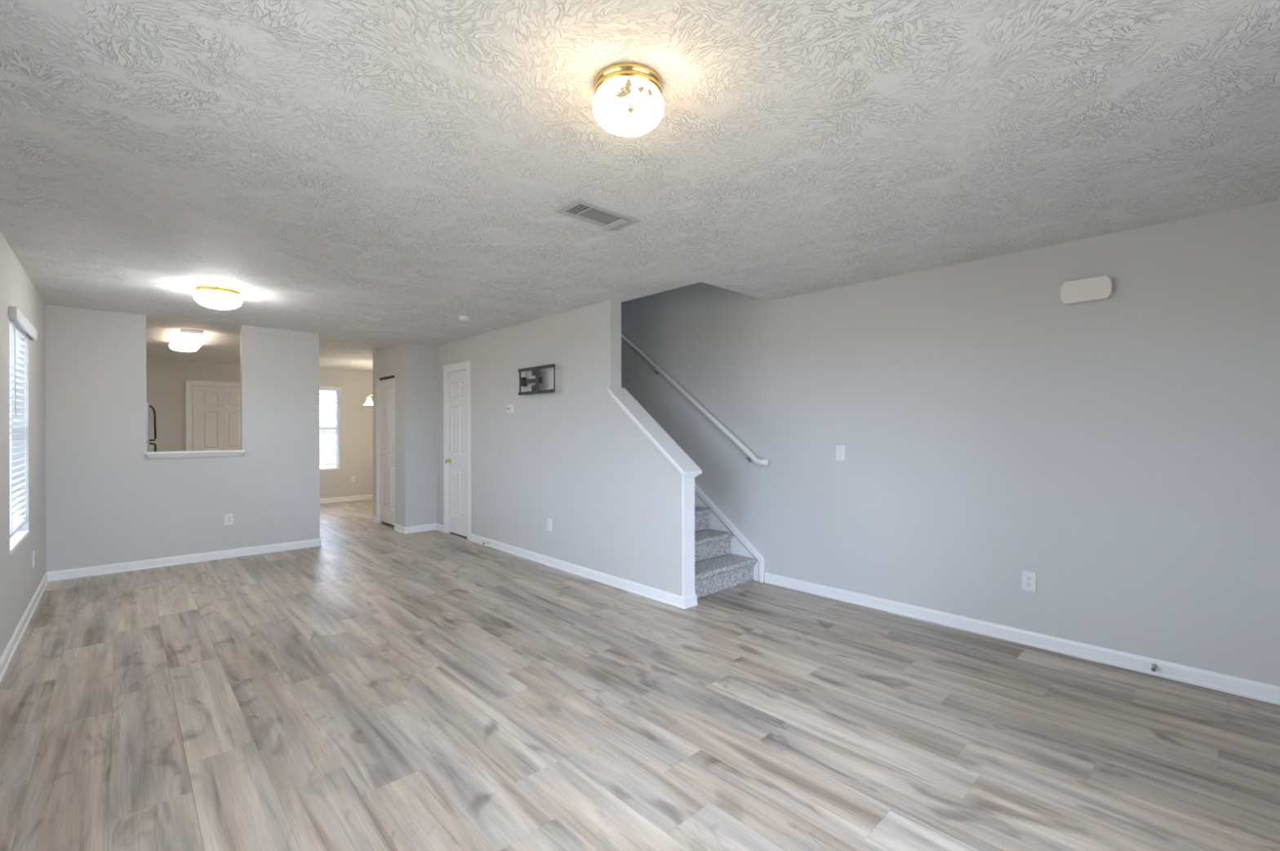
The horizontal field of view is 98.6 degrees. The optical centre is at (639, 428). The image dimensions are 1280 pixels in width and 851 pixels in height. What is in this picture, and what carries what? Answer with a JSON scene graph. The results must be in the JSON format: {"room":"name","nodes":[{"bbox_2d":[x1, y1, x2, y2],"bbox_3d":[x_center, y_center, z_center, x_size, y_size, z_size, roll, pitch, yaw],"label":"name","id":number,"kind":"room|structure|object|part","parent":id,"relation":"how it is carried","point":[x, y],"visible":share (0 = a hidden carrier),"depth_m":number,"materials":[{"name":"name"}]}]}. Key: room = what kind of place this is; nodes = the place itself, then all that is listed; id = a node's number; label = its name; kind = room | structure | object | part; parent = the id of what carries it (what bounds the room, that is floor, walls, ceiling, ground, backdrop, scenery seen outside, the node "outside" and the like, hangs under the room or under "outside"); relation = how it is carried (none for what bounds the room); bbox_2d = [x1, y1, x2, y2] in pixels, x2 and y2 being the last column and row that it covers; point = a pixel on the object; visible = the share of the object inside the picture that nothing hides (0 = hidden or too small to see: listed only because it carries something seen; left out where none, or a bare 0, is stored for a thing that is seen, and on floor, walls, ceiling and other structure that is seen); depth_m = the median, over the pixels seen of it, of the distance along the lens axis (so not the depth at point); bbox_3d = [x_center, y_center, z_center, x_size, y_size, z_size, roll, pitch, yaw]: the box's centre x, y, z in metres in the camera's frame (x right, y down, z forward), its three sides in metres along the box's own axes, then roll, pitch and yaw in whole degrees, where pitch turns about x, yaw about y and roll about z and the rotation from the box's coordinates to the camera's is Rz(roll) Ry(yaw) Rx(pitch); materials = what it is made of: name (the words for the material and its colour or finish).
{"room":"empty living room","nodes":[
{"label":"empty living room","id":0,"kind":"room"},
{"bbox_2d":[0,231,45,657],"bbox_3d":[-3.984,0.128,3.425,0.130,2.440,12.210,0,0,-43],"label":"wall","id":1,"kind":"structure","parent":0,"point":[19,581],"depth_m":3.92,"materials":[{"name":"grey paint"}]},
{"bbox_2d":[9,358,29,554],"bbox_3d":[-4.130,0.028,3.587,0.129,1.459,0.915,0,0,-43],"label":"window","id":2,"kind":"structure","parent":1,"relation":"in","point":[19,536],"depth_m":3.86,"materials":[{"name":"white paint"}]},
{"bbox_3d":[-4.110,0.744,3.604,0.079,0.026,0.915,0,0,-43],"label":"sill","id":3,"kind":"part","parent":2,"relation":"part of","materials":[{"name":"white paint"}]},
{"bbox_2d":[8,306,37,537],"bbox_3d":[-4.119,-0.029,3.648,0.089,1.390,1.100,0,0,-43],"label":"window blind","id":4,"kind":"object","parent":2,"relation":"attached to","point":[20,326],"visible":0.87,"depth_m":3.62,"materials":[{"name":"white plastic"}]},
{"bbox_3d":[-4.109,-0.677,3.608,0.051,0.040,0.895,0,0,-43],"label":"head rail","id":5,"kind":"part","parent":4,"relation":"part of","materials":[{"name":"white plastic"}]},
{"bbox_3d":[-4.104,0.655,3.608,0.048,0.022,0.889,0,0,-43],"label":"rail","id":6,"kind":"part","parent":4,"relation":"part of","materials":[{"name":"white plastic"}]},
{"bbox_2d":[0,572,48,682],"bbox_3d":[-2.530,1.303,1.992,0.018,0.085,7.874,0,0,-43],"label":"baseboard","id":7,"kind":"structure","parent":1,"relation":"attached to","point":[7,655],"depth_m":3.57,"materials":[{"name":"white paint"}]},
{"bbox_2d":[32,551,35,568],"bbox_3d":[-4.573,0.989,4.154,0.009,0.118,0.074,0,0,-43],"label":"wall outlet","id":8,"kind":"object","parent":1,"relation":"attached to","point":[33,552],"visible":1,"depth_m":4.14,"materials":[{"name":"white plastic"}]},
{"bbox_2d":[45,304,319,571],"bbox_3d":[-4.498,0.129,5.629,2.142,2.440,0.116,0,0,-43],"label":"wall","id":9,"kind":"structure","parent":0,"point":[108,502],"depth_m":5.29,"materials":[{"name":"grey paint"}]},
{"bbox_2d":[45,537,321,581],"bbox_3d":[-4.484,1.307,5.628,2.160,0.085,0.134,0,0,-43],"label":"baseboard","id":10,"kind":"structure","parent":9,"relation":"attached to","point":[65,574],"depth_m":5.44,"materials":[{"name":"white paint"}]},
{"bbox_2d":[144,449,244,458],"bbox_3d":[-4.502,0.260,5.590,0.783,0.062,0.168,0,0,-43],"label":"trim","id":11,"kind":"structure","parent":9,"relation":"attached to","point":[176,454],"depth_m":5.53,"materials":[{"name":"white paint"}]},
{"bbox_2d":[224,513,233,524],"bbox_3d":[-4.286,0.949,5.742,0.074,0.118,0.009,0,0,-43],"label":"wall outlet","id":12,"kind":"object","parent":9,"relation":"attached to","point":[228,517],"visible":1,"depth_m":5.74,"materials":[{"name":"white plastic"}]},
{"bbox_2d":[146,356,373,497],"bbox_3d":[-6.414,0.133,9.434,4.570,2.440,0.130,0,0,-43],"label":"wall","id":13,"kind":"structure","parent":0,"point":[166,378],"depth_m":9.99,"materials":[{"name":"grey paint"}]},
{"bbox_2d":[185,380,239,450],"bbox_3d":[-6.781,0.298,8.944,0.920,2.110,0.080,0,0,-43],"label":"door","id":14,"kind":"structure","parent":13,"relation":"in","point":[212,414],"depth_m":8.88,"materials":[{"name":"white paint"}]},
{"bbox_2d":[319,392,339,470],"bbox_3d":[-5.907,0.004,9.905,0.880,1.504,0.129,0,0,-43],"label":"window","id":15,"kind":"structure","parent":13,"relation":"in","point":[336,467],"depth_m":10.20,"materials":[{"name":"white paint"}]},
{"bbox_3d":[-5.889,0.743,9.886,0.880,0.026,0.079,0,0,-43],"label":"sill","id":16,"kind":"part","parent":15,"relation":"part of","materials":[{"name":"white paint"}]},
{"bbox_2d":[319,386,341,464],"bbox_3d":[-5.869,-0.051,9.864,0.920,1.425,0.099,0,0,-43],"label":"window blind","id":17,"kind":"object","parent":15,"relation":"attached to","point":[326,444],"visible":0.44,"depth_m":10.06,"materials":[{"name":"white plastic"}]},
{"bbox_3d":[-5.885,0.649,9.883,0.856,0.025,0.048,0,0,-43],"label":"rail","id":18,"kind":"part","parent":17,"relation":"part of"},
{"bbox_2d":[320,493,373,502],"bbox_3d":[-6.361,1.310,9.380,4.570,0.085,0.018,0,0,-43],"label":"baseboard","id":19,"kind":"structure","parent":13,"relation":"attached to","point":[362,496],"depth_m":10.22,"materials":[{"name":"white paint"}]},
{"bbox_2d":[351,475,355,482],"bbox_3d":[-5.377,0.951,10.313,0.074,0.118,0.009,0,0,-43],"label":"wall outlet","id":20,"kind":"object","parent":13,"relation":"attached to","point":[353,477],"visible":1,"depth_m":10.31,"materials":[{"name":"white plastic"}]},
{"bbox_2d":[373,342,436,526],"bbox_3d":[-2.912,0.126,7.999,1.438,2.440,1.240,0,0,-43],"label":"wall","id":21,"kind":"structure","parent":0,"point":[413,365],"depth_m":7.21,"materials":[{"name":"grey paint"}]},
{"bbox_2d":[376,373,395,525],"bbox_3d":[-3.471,0.310,7.620,0.105,2.075,0.745,0,0,-43],"label":"door","id":22,"kind":"structure","parent":21,"relation":"in","point":[385,384],"depth_m":7.70,"materials":[{"name":"white paint"}]},
{"bbox_2d":[435,299,682,595],"bbox_3d":[-1.156,0.123,5.768,0.123,2.440,4.417,0,0,-43],"label":"wall","id":23,"kind":"structure","parent":0,"point":[571,455],"depth_m":5.18,"materials":[{"name":"grey paint"}]},
{"bbox_2d":[443,360,471,540],"bbox_3d":[-2.256,0.268,6.899,0.172,2.154,0.734,0,0,-43],"label":"door","id":24,"kind":"structure","parent":23,"relation":"in","point":[456,384],"depth_m":6.91,"materials":[{"name":"white paint"}]},
{"bbox_3d":[-2.454,0.415,7.029,0.062,0.060,0.060,0,0,-43],"label":"knob","id":25,"kind":"part","parent":24,"relation":"part of","materials":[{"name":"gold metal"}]},
{"bbox_2d":[506,404,514,413],"bbox_3d":[-1.390,-0.209,5.910,0.022,0.088,0.125,0,0,-43],"label":"thermostat","id":26,"kind":"object","parent":23,"relation":"attached to","point":[510,408],"visible":1,"depth_m":5.89,"materials":[{"name":"white plastic"}]},
{"bbox_2d":[371,515,697,608],"bbox_3d":[-1.718,1.301,6.070,0.565,0.085,5.703,0,0,-43],"label":"baseboard","id":27,"kind":"structure","parent":23,"relation":"attached to","point":[665,597],"depth_m":5.01,"materials":[{"name":"white paint"}]},
{"bbox_2d":[518,364,555,395],"bbox_3d":[-1.010,-0.475,5.461,0.083,0.268,0.635,0,0,-43],"label":"bracket","id":28,"kind":"object","parent":23,"relation":"attached to","point":[541,380],"visible":1,"depth_m":5.44,"materials":[{"name":"grey metal"}]},
{"bbox_3d":[-1.088,-0.476,5.529,0.026,0.038,0.260,0,0,-43],"label":"arm","id":29,"kind":"part","parent":28,"relation":"part of","materials":[{"name":"grey metal"}]},
{"bbox_3d":[-1.028,-0.475,5.441,0.028,0.244,0.130,0,0,-43],"label":"head plate","id":30,"kind":"part","parent":28,"relation":"part of","materials":[{"name":"grey metal"}]},
{"bbox_3d":[-1.030,-0.356,5.442,0.020,0.030,0.635,0,0,-43],"label":"rail","id":31,"kind":"part","parent":28,"relation":"part of","materials":[{"name":"grey metal"}]},
{"bbox_3d":[-1.030,-0.594,5.442,0.020,0.030,0.635,0,0,-43],"label":"rail","id":32,"kind":"part","parent":28,"relation":"part of","materials":[{"name":"grey metal"}]},
{"bbox_3d":[-0.950,-0.479,5.449,0.012,0.173,0.165,0,0,-43],"label":"wall plate","id":33,"kind":"part","parent":28,"relation":"part of","materials":[{"name":"grey metal"}]},
{"bbox_2d":[546,517,551,530],"bbox_3d":[-0.886,0.937,5.386,0.009,0.118,0.074,0,0,-43],"label":"wall outlet","id":34,"kind":"object","parent":23,"relation":"attached to","point":[548,520],"visible":1,"depth_m":5.38,"materials":[{"name":"white plastic"}]},
{"bbox_2d":[607,386,702,477],"bbox_3d":[0.095,0.007,4.439,0.203,0.724,0.882,0,0,-43],"label":"trim","id":35,"kind":"structure","parent":23,"relation":"attached to","point":[665,444],"depth_m":4.37,"materials":[{"name":"white paint"}]},
{"bbox_2d":[681,475,694,596],"bbox_3d":[0.366,0.829,4.153,0.125,1.021,0.018,0,0,-43],"label":"trim","id":36,"kind":"structure","parent":23,"relation":"attached to","point":[687,483],"depth_m":4.14,"materials":[{"name":"white paint"}]},
{"bbox_2d":[0,0,1279,371],"bbox_3d":[-2.276,-1.230,5.037,4.830,0.270,12.210,0,0,-43],"label":"ceiling","id":37,"kind":"structure","parent":0,"point":[368,177],"depth_m":2.15,"materials":[{"name":"white paint"}]},
{"bbox_2d":[168,328,208,351],"bbox_3d":[-5.407,-1.033,6.586,0.293,0.112,1.280,0,0,-43],"label":"kitchen ceiling light","id":38,"kind":"object","parent":37,"relation":"attached to","point":[184,340],"visible":1,"depth_m":6.23,"materials":[{"name":"white glass"}]},
{"bbox_2d":[193,285,242,309],"bbox_3d":[-3.337,-1.020,4.359,0.304,0.147,0.304,0,0,-43],"label":"ceiling light","id":39,"kind":"object","parent":37,"relation":"attached to","point":[210,296],"visible":1,"depth_m":4.26,"materials":[{"name":"white glass"}]},
{"bbox_2d":[364,394,373,404],"bbox_3d":[-4.368,-0.741,9.332,0.571,0.700,0.607,0,0,-43],"label":"chandelier","id":40,"kind":"object","parent":37,"relation":"hanging from","point":[369,402],"visible":0.34,"depth_m":9.19,"materials":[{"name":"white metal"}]},
{"bbox_3d":[-4.537,-0.454,9.224,0.176,0.127,0.176,0,0,-43],"label":"lamp shade","id":41,"kind":"part","parent":40,"relation":"part of","materials":[{"name":"white glass"}]},
{"bbox_2d":[458,315,471,321],"bbox_3d":[-1.721,-1.076,5.414,0.120,0.040,0.120,0,0,-43],"label":"smoke detector","id":42,"kind":"object","parent":37,"relation":"attached to","point":[465,318],"visible":1,"depth_m":5.37,"materials":[{"name":"white plastic"}]},
{"bbox_2d":[555,198,640,231],"bbox_3d":[-0.215,-1.089,2.844,0.404,0.020,0.208,0,0,-43],"label":"ceiling vent","id":43,"kind":"object","parent":37,"relation":"in","point":[608,220],"visible":1,"depth_m":2.83,"materials":[{"name":"grey metal"}]},
{"bbox_2d":[591,62,664,137],"bbox_3d":[-0.038,-1.026,1.759,0.230,0.146,0.230,0,0,-43],"label":"ceiling light","id":44,"kind":"object","parent":37,"relation":"attached to","point":[628,101],"visible":1,"depth_m":1.68,"materials":[{"name":"white glass"}]},
{"bbox_2d":[0,498,1279,850],"bbox_3d":[-2.271,1.345,5.036,4.830,0.001,12.190,0,0,-43],"label":"floor","id":45,"kind":"structure","parent":0,"point":[375,686],"depth_m":2.50,"materials":[{"name":"grey wood"}]},
{"bbox_2d":[146,402,156,451],"bbox_3d":[-5.875,0.537,6.114,0.742,1.630,0.760,0,0,-43],"label":"refrigerator","id":46,"kind":"object","parent":45,"relation":"on","point":[148,405],"visible":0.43,"depth_m":6.05,"materials":[{"name":"grey metal"}]},
{"bbox_3d":[-5.671,0.704,6.307,0.055,1.095,0.760,0,0,-43],"label":"door","id":47,"kind":"part","parent":46,"relation":"part of","materials":[{"name":"grey metal"}]},
{"bbox_3d":[-5.672,-0.066,6.307,0.055,0.425,0.760,0,0,-43],"label":"door","id":48,"kind":"part","parent":46,"relation":"part of","materials":[{"name":"grey metal"}]},
{"bbox_3d":[-5.415,0.448,6.115,0.069,0.581,0.020,0,0,-43],"label":"handle","id":49,"kind":"part","parent":46,"relation":"part of","materials":[{"name":"black plastic"}]},
{"bbox_3d":[-5.415,-0.057,6.117,0.066,0.403,0.020,0,0,-43],"label":"handle","id":50,"kind":"part","parent":46,"relation":"part of","materials":[{"name":"black plastic"}]},
{"bbox_2d":[694,506,755,597],"bbox_3d":[-0.348,0.179,5.643,0.879,2.324,3.058,0,0,-43],"label":"staircase","id":51,"kind":"structure","parent":45,"relation":"on","point":[717,574],"depth_m":4.75,"materials":[{"name":"grey carpet"}]},
{"bbox_2d":[621,200,1279,686],"bbox_3d":[-0.565,-1.208,6.648,0.130,5.100,12.210,0,0,-43],"label":"wall","id":52,"kind":"structure","parent":0,"point":[1121,451],"depth_m":3.43,"materials":[{"name":"grey paint"}]},
{"bbox_2d":[621,330,768,465],"bbox_3d":[0.062,-0.797,5.825,0.087,2.226,3.034,0,0,-43],"label":"handrail","id":53,"kind":"object","parent":52,"relation":"attached to","point":[752,456],"visible":0.67,"depth_m":5.24,"materials":[{"name":"white paint"}]},
{"bbox_2d":[694,483,764,582],"bbox_3d":[0.007,0.073,5.922,0.036,2.534,3.108,0,0,-43],"label":"trim","id":54,"kind":"structure","parent":52,"relation":"attached to","point":[753,551],"depth_m":4.99,"materials":[{"name":"white paint"}]},
{"bbox_2d":[835,444,844,460],"bbox_3d":[1.558,0.193,4.287,0.021,0.118,0.074,0,0,-43],"label":"light switch","id":55,"kind":"object","parent":52,"relation":"attached to","point":[840,450],"visible":1,"depth_m":4.29,"materials":[{"name":"white plastic"}]},
{"bbox_2d":[764,572,1279,705],"bbox_3d":[2.285,1.294,3.519,0.018,0.085,3.494,0,0,-43],"label":"baseboard","id":56,"kind":"structure","parent":52,"relation":"attached to","point":[1260,691],"depth_m":3.29,"materials":[{"name":"white paint"}]},
{"bbox_2d":[1022,570,1035,591],"bbox_3d":[2.402,0.944,3.400,0.009,0.118,0.074,0,0,-43],"label":"wall outlet","id":57,"kind":"object","parent":52,"relation":"attached to","point":[1028,578],"visible":1,"depth_m":3.40,"materials":[{"name":"white plastic"}]},
{"bbox_2d":[1025,582,1031,586],"bbox_3d":[2.400,0.964,3.398,0.003,0.028,0.033,0,0,-43],"label":"receptacle","id":58,"kind":"object","parent":57,"relation":"attached to","point":[1027,584],"depth_m":3.40,"materials":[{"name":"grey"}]},
{"bbox_2d":[1025,575,1031,580],"bbox_3d":[2.400,0.924,3.398,0.003,0.028,0.033,0,0,-43],"label":"receptacle","id":59,"kind":"object","parent":57,"relation":"attached to","point":[1027,577],"depth_m":3.40,"materials":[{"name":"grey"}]},
{"bbox_2d":[1060,275,1112,304],"bbox_3d":[2.574,-0.794,3.177,0.060,0.130,0.232,0,0,-43],"label":"door chime","id":60,"kind":"object","parent":52,"relation":"attached to","point":[1095,288],"visible":1,"depth_m":3.15,"materials":[{"name":"white plastic"}]},
{"bbox_2d":[1151,662,1157,671],"bbox_3d":[2.760,1.285,2.957,0.074,0.024,0.024,0,0,-43],"label":"door stop","id":61,"kind":"object","parent":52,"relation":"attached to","point":[1153,665],"visible":1,"depth_m":2.96,"materials":[{"name":"grey metal"}]}
]}

